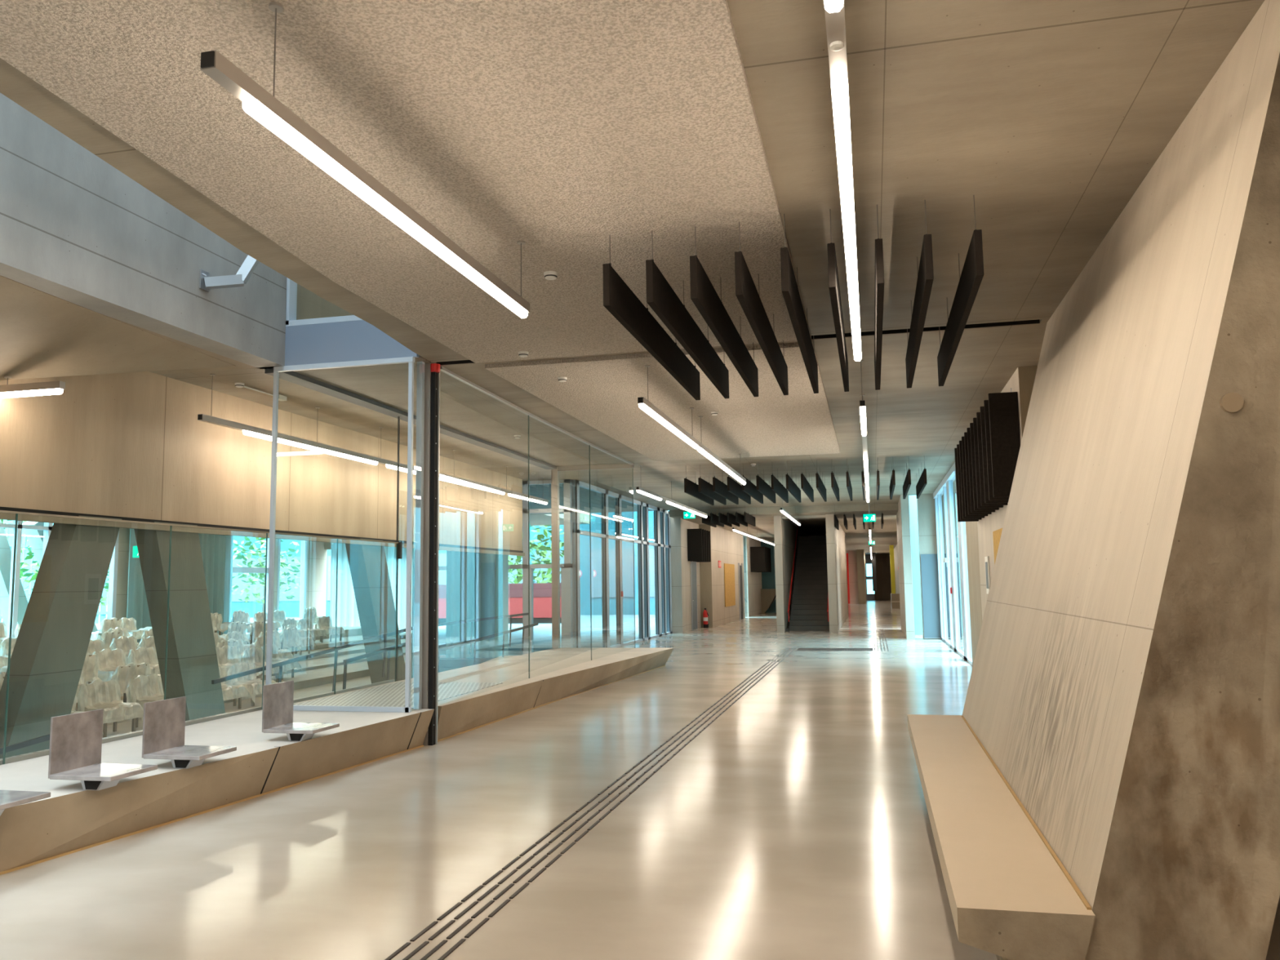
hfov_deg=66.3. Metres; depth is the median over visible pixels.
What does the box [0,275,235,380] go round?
ceiling
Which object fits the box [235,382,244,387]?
smoke detector
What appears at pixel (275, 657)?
chair
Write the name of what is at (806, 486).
acoustic baffle
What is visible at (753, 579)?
wall
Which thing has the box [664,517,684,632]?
wall
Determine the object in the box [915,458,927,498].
acoustic baffle
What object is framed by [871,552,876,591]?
wall
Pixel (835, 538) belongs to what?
wall
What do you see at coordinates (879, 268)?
acoustic baffle
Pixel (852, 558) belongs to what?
wall
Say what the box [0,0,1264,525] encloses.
ceiling
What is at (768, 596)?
bench
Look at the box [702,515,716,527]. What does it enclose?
acoustic baffle
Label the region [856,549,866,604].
wall
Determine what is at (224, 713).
trim
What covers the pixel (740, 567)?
door
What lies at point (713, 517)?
acoustic baffle
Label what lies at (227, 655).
chair
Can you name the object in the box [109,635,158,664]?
chair
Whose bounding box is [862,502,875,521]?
exit sign
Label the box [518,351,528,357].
smoke detector
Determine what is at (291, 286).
window
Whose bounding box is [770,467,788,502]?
acoustic baffle
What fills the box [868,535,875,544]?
exit sign
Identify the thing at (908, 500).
window
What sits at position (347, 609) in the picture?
curtain
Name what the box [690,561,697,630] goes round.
door
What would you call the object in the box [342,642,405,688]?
handrail
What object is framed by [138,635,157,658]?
chair
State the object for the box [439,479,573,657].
window
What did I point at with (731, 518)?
acoustic baffle
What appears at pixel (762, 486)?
acoustic baffle
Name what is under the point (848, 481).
acoustic baffle
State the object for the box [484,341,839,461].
ceiling
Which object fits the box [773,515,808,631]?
wall
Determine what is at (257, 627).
chair
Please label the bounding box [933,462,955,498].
trim
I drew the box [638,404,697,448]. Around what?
diffuser
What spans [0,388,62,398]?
diffuser
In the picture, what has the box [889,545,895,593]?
steel column
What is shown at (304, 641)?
chair
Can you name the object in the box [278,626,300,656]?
chair
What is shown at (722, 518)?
acoustic baffle
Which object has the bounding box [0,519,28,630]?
window
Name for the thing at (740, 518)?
acoustic baffle
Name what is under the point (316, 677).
floor
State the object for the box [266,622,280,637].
chair
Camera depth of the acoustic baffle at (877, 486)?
18.96 m
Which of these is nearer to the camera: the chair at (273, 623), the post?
the post
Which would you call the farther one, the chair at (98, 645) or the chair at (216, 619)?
the chair at (216, 619)
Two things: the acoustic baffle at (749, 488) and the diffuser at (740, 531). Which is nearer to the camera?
the acoustic baffle at (749, 488)
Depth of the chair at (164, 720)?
6.97 m
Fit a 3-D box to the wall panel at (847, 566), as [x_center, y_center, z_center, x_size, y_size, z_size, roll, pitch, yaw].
[14.041,6.864,68.214,1.000,3.500,0.100,-2,-6,13]
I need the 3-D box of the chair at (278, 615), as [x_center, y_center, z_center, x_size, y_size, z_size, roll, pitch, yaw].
[-12.557,4.991,34.563,0.762,0.809,0.913,-3,-6,19]
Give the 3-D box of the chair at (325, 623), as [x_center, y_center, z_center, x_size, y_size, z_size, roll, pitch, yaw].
[-10.568,5.071,33.458,0.761,0.860,0.908,-3,-6,19]
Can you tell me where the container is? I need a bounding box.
[438,582,561,623]
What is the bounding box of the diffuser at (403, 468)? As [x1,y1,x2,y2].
[386,464,505,494]
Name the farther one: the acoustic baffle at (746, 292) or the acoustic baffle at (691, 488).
the acoustic baffle at (691, 488)
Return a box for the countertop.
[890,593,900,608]
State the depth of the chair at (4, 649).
21.40 m
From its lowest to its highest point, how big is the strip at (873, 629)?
0.006 m
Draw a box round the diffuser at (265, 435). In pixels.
[243,431,377,465]
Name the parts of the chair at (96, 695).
leg, leg, leg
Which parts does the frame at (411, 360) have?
frame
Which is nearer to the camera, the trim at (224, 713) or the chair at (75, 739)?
the chair at (75, 739)
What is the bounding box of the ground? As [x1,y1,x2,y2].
[0,605,655,671]
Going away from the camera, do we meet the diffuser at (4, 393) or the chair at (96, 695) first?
the diffuser at (4, 393)
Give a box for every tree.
[0,519,26,576]
[19,540,109,606]
[231,536,300,612]
[508,524,564,583]
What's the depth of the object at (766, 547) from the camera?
48.01 m
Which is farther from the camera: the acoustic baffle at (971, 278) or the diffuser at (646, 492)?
the diffuser at (646, 492)
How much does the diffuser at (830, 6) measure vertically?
0.043 m
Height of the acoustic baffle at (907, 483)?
0.550 m
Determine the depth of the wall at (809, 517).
32.00 m
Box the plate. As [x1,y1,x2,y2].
[796,648,872,650]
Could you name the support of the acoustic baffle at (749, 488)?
hanging from the ceiling at (1053, 114)
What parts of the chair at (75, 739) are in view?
plate, seat plate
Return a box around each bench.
[0,708,434,875]
[293,648,674,742]
[760,588,776,613]
[906,714,1095,959]
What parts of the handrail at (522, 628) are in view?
rail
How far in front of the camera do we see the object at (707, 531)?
34.69 m
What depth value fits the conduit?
11.89 m
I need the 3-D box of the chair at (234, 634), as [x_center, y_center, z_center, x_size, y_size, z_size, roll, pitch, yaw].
[-10.564,4.431,26.040,0.741,0.827,0.900,-1,-6,6]
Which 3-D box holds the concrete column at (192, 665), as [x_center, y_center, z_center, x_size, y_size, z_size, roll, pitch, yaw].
[-5.148,2.019,11.128,0.270,3.000,1.520,-2,-6,13]
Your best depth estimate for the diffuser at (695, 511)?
25.74 m
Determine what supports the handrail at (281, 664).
on the floor at (504, 656)
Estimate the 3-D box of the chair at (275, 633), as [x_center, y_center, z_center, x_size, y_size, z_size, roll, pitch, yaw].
[-10.434,4.549,27.044,0.740,0.801,0.900,-3,-6,18]
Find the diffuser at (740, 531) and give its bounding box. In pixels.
[733,529,747,535]
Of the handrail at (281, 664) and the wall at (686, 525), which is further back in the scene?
the wall at (686, 525)
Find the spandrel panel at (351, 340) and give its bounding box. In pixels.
[284,320,418,365]
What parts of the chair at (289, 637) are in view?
leg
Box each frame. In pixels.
[0,368,556,764]
[265,356,635,712]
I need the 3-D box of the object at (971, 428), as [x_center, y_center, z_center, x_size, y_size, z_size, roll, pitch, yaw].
[4.604,-0.210,13.105,0.310,1.230,0.050,-2,-6,13]
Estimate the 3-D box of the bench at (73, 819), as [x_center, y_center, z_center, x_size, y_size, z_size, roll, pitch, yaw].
[-4.935,1.681,1.754,1.790,0.371,17.261,-2,-6,13]
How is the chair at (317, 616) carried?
on the floor at (316, 677)
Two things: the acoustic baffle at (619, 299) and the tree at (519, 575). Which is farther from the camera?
the tree at (519, 575)
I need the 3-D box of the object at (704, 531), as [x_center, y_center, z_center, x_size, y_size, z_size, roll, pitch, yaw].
[2.076,2.279,34.316,0.500,1.150,0.050,-2,-6,13]
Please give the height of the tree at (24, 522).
6.512 m
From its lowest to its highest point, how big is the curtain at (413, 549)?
4.455 m
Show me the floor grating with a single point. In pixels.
(393, 695)
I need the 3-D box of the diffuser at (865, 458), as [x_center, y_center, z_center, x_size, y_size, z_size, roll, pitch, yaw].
[4.298,0.082,18.545,0.062,0.043,8.300,-2,-6,13]
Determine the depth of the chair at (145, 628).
28.10 m
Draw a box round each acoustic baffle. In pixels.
[602,235,700,399]
[645,230,728,398]
[684,473,714,505]
[687,527,702,560]
[689,226,758,396]
[697,464,726,505]
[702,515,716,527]
[710,511,724,527]
[712,475,738,504]
[718,507,732,527]
[727,463,751,504]
[727,510,739,526]
[734,222,788,395]
[735,506,747,526]
[742,467,763,503]
[743,504,755,526]
[750,546,765,572]
[755,468,775,503]
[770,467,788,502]
[780,213,818,393]
[786,467,800,502]
[800,465,813,502]
[815,459,826,502]
[826,208,848,391]
[831,466,839,501]
[834,512,839,529]
[843,513,847,529]
[845,458,852,501]
[853,513,856,529]
[861,462,865,500]
[862,511,865,528]
[874,204,884,390]
[875,463,879,500]
[880,513,883,528]
[889,463,895,499]
[902,462,911,498]
[905,200,933,388]
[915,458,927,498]
[937,195,983,386]
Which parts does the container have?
panel, frame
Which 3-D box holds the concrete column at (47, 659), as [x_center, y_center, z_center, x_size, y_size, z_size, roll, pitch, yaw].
[-5.608,1.821,9.192,0.270,3.000,1.540,-2,-6,13]
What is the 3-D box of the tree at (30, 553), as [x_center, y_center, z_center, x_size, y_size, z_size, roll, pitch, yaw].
[-21.166,3.782,36.687,4.092,5.036,4.161,-2,-6,13]
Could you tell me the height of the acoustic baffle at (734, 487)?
0.550 m
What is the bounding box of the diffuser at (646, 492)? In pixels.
[636,489,662,500]
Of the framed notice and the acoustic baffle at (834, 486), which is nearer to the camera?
the framed notice
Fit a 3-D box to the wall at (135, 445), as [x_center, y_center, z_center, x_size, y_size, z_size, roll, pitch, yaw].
[-6.053,-0.624,7.958,0.350,1.605,28.500,-2,-6,13]
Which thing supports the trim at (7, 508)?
attached to the wall at (135, 445)
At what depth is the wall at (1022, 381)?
12.97 m
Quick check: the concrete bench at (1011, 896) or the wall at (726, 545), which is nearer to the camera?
the concrete bench at (1011, 896)
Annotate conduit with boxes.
[244,386,287,400]
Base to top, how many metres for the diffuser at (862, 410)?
0.043 m
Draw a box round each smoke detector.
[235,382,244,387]
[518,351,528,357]
[543,271,557,279]
[557,376,566,382]
[711,411,718,415]
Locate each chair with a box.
[0,622,14,648]
[0,636,17,656]
[0,655,11,668]
[0,666,7,671]
[0,673,4,690]
[0,790,50,816]
[14,624,21,637]
[48,708,157,790]
[70,696,103,733]
[75,670,84,711]
[76,679,143,737]
[82,652,102,684]
[86,639,105,654]
[90,617,124,640]
[92,648,126,681]
[100,630,124,649]
[106,626,139,648]
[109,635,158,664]
[111,662,151,702]
[121,617,147,639]
[125,673,164,727]
[127,646,159,675]
[138,626,151,639]
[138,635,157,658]
[141,628,153,638]
[142,696,236,768]
[210,612,223,634]
[213,632,220,647]
[215,644,261,679]
[216,639,239,651]
[217,609,248,635]
[218,666,252,708]
[219,621,248,643]
[225,631,254,649]
[225,662,275,706]
[229,638,244,662]
[242,647,288,682]
[243,620,266,644]
[244,612,253,632]
[251,630,280,649]
[253,611,281,631]
[253,635,293,658]
[261,644,302,679]
[262,680,339,741]
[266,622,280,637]
[272,609,297,626]
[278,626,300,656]
[281,617,313,638]
[284,624,317,654]
[294,608,316,622]
[297,617,328,642]
[306,606,326,628]
[316,615,346,641]
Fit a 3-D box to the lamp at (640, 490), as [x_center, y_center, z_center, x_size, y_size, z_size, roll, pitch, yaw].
[0.891,0.366,23.206,0.062,0.558,8.186,-2,-6,13]
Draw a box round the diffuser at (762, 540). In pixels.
[757,538,774,545]
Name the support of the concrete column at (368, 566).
on the floor
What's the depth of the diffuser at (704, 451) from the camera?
15.23 m
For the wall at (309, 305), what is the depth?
11.09 m
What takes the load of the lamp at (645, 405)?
hanging from the ceiling at (602, 393)
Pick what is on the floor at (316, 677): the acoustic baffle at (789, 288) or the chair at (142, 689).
the chair at (142, 689)
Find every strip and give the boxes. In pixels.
[384,648,795,959]
[873,629,888,650]
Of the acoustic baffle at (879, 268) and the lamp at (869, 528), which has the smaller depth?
the acoustic baffle at (879, 268)
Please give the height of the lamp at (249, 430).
0.578 m
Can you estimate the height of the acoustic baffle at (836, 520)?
0.400 m
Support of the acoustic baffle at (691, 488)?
hanging from the ceiling at (1053, 114)
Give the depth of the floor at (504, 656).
19.13 m
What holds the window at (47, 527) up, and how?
in the wall at (316, 571)
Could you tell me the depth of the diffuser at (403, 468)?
17.11 m
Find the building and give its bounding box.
[231,510,776,617]
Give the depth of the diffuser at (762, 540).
42.38 m
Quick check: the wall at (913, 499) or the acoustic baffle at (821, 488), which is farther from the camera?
the wall at (913, 499)
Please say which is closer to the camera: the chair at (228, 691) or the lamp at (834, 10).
the lamp at (834, 10)
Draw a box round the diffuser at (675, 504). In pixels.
[666,501,686,510]
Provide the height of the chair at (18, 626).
0.824 m
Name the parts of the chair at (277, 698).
plate, seat plate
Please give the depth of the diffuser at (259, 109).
4.55 m
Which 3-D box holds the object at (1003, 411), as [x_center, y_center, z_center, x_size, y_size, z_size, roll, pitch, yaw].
[4.109,-0.423,11.024,0.310,1.230,0.050,-2,-6,13]
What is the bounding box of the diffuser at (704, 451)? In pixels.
[697,448,746,484]
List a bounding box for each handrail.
[0,733,49,754]
[211,613,528,691]
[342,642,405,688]
[438,622,538,672]
[787,525,798,622]
[826,592,828,621]
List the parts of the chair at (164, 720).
plate, seat plate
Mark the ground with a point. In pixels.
(542, 633)
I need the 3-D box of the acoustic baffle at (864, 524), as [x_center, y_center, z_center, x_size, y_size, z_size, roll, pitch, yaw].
[7.288,1.329,31.910,0.045,0.400,3.000,-2,-6,13]
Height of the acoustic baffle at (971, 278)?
0.535 m
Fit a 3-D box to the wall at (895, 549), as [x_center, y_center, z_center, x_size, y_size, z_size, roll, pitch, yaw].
[15.763,5.835,59.699,0.100,3.740,56.000,-2,-6,13]
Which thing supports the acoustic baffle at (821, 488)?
hanging from the ceiling at (1053, 114)
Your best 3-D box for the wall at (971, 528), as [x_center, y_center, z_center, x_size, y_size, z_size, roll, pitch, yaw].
[5.912,1.338,16.974,0.210,3.950,2.750,-2,-6,13]
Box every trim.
[0,506,523,552]
[0,512,524,555]
[0,712,227,759]
[430,319,1039,364]
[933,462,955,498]
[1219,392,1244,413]
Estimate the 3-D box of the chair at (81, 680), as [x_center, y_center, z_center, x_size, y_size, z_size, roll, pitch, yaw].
[-9.799,3.630,17.049,0.763,0.841,0.914,-2,-6,13]
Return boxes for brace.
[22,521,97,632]
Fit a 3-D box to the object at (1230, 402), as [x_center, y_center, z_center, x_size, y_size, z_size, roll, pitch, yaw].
[2.123,-0.275,3.526,0.072,0.072,0.052,-2,-6,13]
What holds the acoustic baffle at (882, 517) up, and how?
hanging from the ceiling at (858, 539)
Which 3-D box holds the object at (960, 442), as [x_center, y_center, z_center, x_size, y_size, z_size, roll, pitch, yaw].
[4.999,-0.039,14.770,0.310,1.230,0.050,-2,-6,13]
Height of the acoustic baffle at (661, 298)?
0.535 m
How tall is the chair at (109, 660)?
0.871 m
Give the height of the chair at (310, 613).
0.849 m
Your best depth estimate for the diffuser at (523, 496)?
20.54 m
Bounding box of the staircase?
[786,536,829,631]
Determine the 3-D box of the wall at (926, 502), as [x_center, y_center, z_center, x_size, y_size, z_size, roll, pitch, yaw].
[7.981,2.363,26.913,0.560,3.950,0.250,-2,-6,13]
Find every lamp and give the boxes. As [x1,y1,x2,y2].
[0,376,65,398]
[197,373,548,504]
[200,1,529,318]
[635,465,707,517]
[637,364,746,484]
[732,526,774,545]
[779,507,800,525]
[823,0,861,361]
[857,360,869,502]
[868,523,871,544]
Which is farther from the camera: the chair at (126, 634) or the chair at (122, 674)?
the chair at (126, 634)
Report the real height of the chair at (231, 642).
0.867 m
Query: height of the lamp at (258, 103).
0.513 m
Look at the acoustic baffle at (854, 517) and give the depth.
31.04 m
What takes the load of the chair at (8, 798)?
on the bench at (73, 819)
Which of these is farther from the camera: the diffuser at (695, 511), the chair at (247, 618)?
the chair at (247, 618)
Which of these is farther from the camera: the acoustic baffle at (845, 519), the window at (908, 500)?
the acoustic baffle at (845, 519)
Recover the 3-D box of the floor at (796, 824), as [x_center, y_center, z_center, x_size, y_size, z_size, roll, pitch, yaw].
[7.800,5.880,39.894,9.800,0.300,98.000,-2,-6,13]
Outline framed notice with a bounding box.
[984,555,990,594]
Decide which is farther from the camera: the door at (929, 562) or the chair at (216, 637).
the door at (929, 562)
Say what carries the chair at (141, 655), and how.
on the floor at (316, 677)
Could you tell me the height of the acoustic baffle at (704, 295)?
0.535 m
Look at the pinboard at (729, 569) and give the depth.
39.77 m
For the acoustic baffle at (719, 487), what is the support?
hanging from the ceiling at (1053, 114)
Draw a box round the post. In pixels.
[422,363,439,746]
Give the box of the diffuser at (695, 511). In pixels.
[686,509,706,517]
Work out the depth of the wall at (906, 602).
27.05 m
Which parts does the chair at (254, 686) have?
leg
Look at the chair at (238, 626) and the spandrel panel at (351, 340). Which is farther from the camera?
the chair at (238, 626)
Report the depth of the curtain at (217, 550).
32.85 m
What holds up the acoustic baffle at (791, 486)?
hanging from the ceiling at (1053, 114)
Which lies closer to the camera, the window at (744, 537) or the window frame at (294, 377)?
the window frame at (294, 377)
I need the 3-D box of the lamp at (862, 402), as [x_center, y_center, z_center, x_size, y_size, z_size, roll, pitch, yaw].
[3.811,-0.383,16.536,0.062,0.558,12.706,-2,-6,13]
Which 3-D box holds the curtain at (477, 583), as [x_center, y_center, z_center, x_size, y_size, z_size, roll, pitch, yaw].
[-3.632,2.289,21.907,1.500,3.335,0.176,-2,-6,13]
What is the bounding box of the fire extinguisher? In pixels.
[702,608,708,627]
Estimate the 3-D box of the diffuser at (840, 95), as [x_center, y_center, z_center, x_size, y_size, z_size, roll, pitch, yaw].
[1.264,-1.223,5.837,0.062,0.043,4.560,-2,-6,13]
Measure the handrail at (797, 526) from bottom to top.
3.472 m
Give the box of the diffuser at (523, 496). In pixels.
[507,493,546,504]
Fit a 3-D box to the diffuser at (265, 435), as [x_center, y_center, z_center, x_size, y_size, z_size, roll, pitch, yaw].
[-4.183,-0.392,12.737,0.062,0.043,3.060,-2,-6,13]
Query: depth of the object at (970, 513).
13.94 m
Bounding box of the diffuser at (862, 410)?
[859,407,866,435]
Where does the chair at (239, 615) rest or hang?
on the floor at (316, 677)
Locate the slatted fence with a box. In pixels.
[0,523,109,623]
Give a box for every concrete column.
[0,515,121,758]
[133,521,225,720]
[345,538,405,683]
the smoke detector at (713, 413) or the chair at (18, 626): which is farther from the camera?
the chair at (18, 626)
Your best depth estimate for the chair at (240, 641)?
24.31 m
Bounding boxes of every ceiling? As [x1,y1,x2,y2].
[0,0,811,363]
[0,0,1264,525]
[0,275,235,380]
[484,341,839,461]
[669,502,897,555]
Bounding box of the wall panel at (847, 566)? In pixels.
[846,553,849,604]
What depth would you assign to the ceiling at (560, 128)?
5.01 m
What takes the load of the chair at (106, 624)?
on the floor at (316, 677)
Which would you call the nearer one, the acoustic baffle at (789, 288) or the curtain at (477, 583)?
the acoustic baffle at (789, 288)
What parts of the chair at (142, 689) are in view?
leg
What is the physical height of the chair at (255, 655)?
0.793 m
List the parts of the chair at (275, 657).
leg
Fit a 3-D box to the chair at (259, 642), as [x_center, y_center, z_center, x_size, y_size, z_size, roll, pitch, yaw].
[-9.348,4.386,24.981,0.734,0.858,0.880,-3,-6,17]
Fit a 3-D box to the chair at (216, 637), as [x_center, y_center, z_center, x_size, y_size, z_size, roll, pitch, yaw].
[-10.846,4.334,25.159,0.752,0.841,0.898,-2,-6,15]
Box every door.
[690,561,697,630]
[737,563,743,619]
[920,554,941,638]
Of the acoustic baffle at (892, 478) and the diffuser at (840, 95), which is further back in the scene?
the acoustic baffle at (892, 478)
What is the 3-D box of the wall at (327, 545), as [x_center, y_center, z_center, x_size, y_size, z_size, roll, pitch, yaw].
[-10.775,4.455,39.805,5.000,4.850,0.200,-2,-6,13]
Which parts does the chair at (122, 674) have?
leg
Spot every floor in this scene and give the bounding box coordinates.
[0,600,1279,959]
[0,626,411,737]
[480,655,516,663]
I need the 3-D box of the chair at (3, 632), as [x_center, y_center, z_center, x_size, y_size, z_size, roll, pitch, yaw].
[-15.136,3.796,23.226,0.755,0.868,0.902,-2,-6,11]
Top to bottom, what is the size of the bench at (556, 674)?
0.371 m
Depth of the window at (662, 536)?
26.57 m
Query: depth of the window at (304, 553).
37.23 m
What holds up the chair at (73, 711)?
on the floor at (316, 677)
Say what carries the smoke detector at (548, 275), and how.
attached to the ceiling at (560, 128)
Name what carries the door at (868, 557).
in the wall at (883, 592)
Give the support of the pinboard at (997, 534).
attached to the wall at (1022, 381)
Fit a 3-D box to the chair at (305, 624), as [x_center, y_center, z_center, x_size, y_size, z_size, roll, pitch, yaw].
[-10.874,4.991,32.480,0.758,0.821,0.920,-2,-6,11]
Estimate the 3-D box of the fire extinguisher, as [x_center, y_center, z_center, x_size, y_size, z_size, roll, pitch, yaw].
[2.386,4.973,35.341,0.222,0.700,0.186,-2,-6,13]
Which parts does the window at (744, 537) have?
frame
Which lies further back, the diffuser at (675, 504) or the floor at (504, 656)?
the diffuser at (675, 504)
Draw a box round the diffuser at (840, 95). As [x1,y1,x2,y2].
[831,82,861,361]
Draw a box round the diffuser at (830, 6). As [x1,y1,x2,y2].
[823,0,843,13]
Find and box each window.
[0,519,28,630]
[0,520,119,637]
[232,537,306,630]
[285,277,362,326]
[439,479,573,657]
[571,480,672,648]
[742,535,747,617]
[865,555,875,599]
[908,499,915,639]
[934,471,973,666]
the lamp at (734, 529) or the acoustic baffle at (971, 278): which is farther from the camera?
the lamp at (734, 529)
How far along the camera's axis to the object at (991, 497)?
11.44 m
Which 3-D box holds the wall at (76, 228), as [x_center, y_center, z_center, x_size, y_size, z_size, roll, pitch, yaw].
[-5.922,-4.560,2.428,0.320,5.050,17.070,-2,-6,13]
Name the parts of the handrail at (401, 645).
rail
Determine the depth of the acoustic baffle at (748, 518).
30.68 m
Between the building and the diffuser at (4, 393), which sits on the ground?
the building
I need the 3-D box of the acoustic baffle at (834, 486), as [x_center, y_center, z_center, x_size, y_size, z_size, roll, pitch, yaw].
[4.099,0.035,20.560,0.045,0.550,3.500,-2,-6,13]
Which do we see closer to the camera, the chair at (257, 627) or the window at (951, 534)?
the window at (951, 534)
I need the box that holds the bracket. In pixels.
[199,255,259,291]
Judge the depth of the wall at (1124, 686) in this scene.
3.71 m
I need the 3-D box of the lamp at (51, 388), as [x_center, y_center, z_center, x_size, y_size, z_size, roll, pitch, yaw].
[-5.348,-0.828,8.586,0.686,0.188,0.062,-2,-6,13]
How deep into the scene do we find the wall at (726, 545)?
37.32 m
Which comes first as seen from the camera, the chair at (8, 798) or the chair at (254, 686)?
the chair at (8, 798)
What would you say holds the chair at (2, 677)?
on the floor at (316, 677)
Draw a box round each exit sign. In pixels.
[132,546,139,557]
[683,501,695,518]
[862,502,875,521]
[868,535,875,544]
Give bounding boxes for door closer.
[942,557,949,567]
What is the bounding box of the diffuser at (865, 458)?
[863,456,869,502]
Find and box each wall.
[0,93,286,368]
[0,371,522,551]
[115,528,327,626]
[296,283,352,319]
[324,542,331,549]
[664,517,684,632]
[682,519,701,631]
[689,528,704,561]
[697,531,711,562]
[698,524,745,627]
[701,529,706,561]
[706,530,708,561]
[746,536,762,617]
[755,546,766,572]
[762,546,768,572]
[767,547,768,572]
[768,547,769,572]
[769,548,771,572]
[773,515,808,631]
[782,515,825,519]
[808,534,848,596]
[825,514,848,631]
[846,550,858,604]
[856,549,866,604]
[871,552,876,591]
[874,554,891,599]
[893,544,899,593]
[896,494,914,639]
[908,495,922,635]
[916,493,941,639]
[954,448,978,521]
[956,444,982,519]
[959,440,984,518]
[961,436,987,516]
[962,0,1279,959]
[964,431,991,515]
[965,521,982,662]
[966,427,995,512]
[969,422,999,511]
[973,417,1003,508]
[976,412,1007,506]
[977,365,1037,621]
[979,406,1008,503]
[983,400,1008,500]
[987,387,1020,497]
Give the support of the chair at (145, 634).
on the floor at (316, 677)
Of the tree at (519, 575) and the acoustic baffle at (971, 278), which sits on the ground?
the tree at (519, 575)
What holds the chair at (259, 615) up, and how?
on the floor at (316, 677)
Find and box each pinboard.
[724,563,735,606]
[992,528,1002,564]
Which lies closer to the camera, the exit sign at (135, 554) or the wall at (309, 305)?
the wall at (309, 305)
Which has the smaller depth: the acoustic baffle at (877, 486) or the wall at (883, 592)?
the acoustic baffle at (877, 486)
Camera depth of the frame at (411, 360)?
10.17 m
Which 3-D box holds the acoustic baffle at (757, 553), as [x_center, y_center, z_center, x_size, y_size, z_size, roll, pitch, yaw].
[5.653,3.779,47.050,0.700,1.250,0.050,-2,-6,13]
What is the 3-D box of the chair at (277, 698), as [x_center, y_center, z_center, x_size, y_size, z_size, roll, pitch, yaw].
[-2.805,1.914,8.134,0.462,0.450,0.420,-2,-6,13]
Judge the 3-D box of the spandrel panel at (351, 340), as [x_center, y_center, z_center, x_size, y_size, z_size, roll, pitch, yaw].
[-3.062,-2.053,10.328,1.575,1.650,0.060,-2,-6,13]
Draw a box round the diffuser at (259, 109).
[242,99,528,318]
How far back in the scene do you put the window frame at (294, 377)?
11.17 m
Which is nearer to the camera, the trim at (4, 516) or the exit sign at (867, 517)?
the trim at (4, 516)
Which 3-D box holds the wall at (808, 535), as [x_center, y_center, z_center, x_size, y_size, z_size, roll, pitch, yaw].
[8.517,1.779,45.413,1.920,9.000,0.200,-2,-6,13]
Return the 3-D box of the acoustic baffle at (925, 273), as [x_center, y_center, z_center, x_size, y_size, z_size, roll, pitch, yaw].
[2.133,-1.301,7.581,0.045,0.535,3.440,-2,-6,13]
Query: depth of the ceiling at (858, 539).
35.57 m
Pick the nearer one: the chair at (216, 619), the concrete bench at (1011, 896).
the concrete bench at (1011, 896)
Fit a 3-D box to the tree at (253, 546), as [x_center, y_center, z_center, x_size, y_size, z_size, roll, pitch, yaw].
[-16.872,4.499,43.803,3.573,4.989,3.765,5,-8,-43]
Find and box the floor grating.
[293,681,502,708]
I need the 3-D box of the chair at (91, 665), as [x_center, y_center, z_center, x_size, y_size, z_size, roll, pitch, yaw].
[-10.938,3.754,18.846,0.737,0.866,0.883,-3,-6,20]
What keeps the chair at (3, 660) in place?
on the floor at (316, 677)
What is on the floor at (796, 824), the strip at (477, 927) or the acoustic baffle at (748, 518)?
the strip at (477, 927)
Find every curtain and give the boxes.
[126,528,233,642]
[329,542,413,632]
[411,548,415,678]
[445,551,508,657]
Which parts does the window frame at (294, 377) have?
rail, door pull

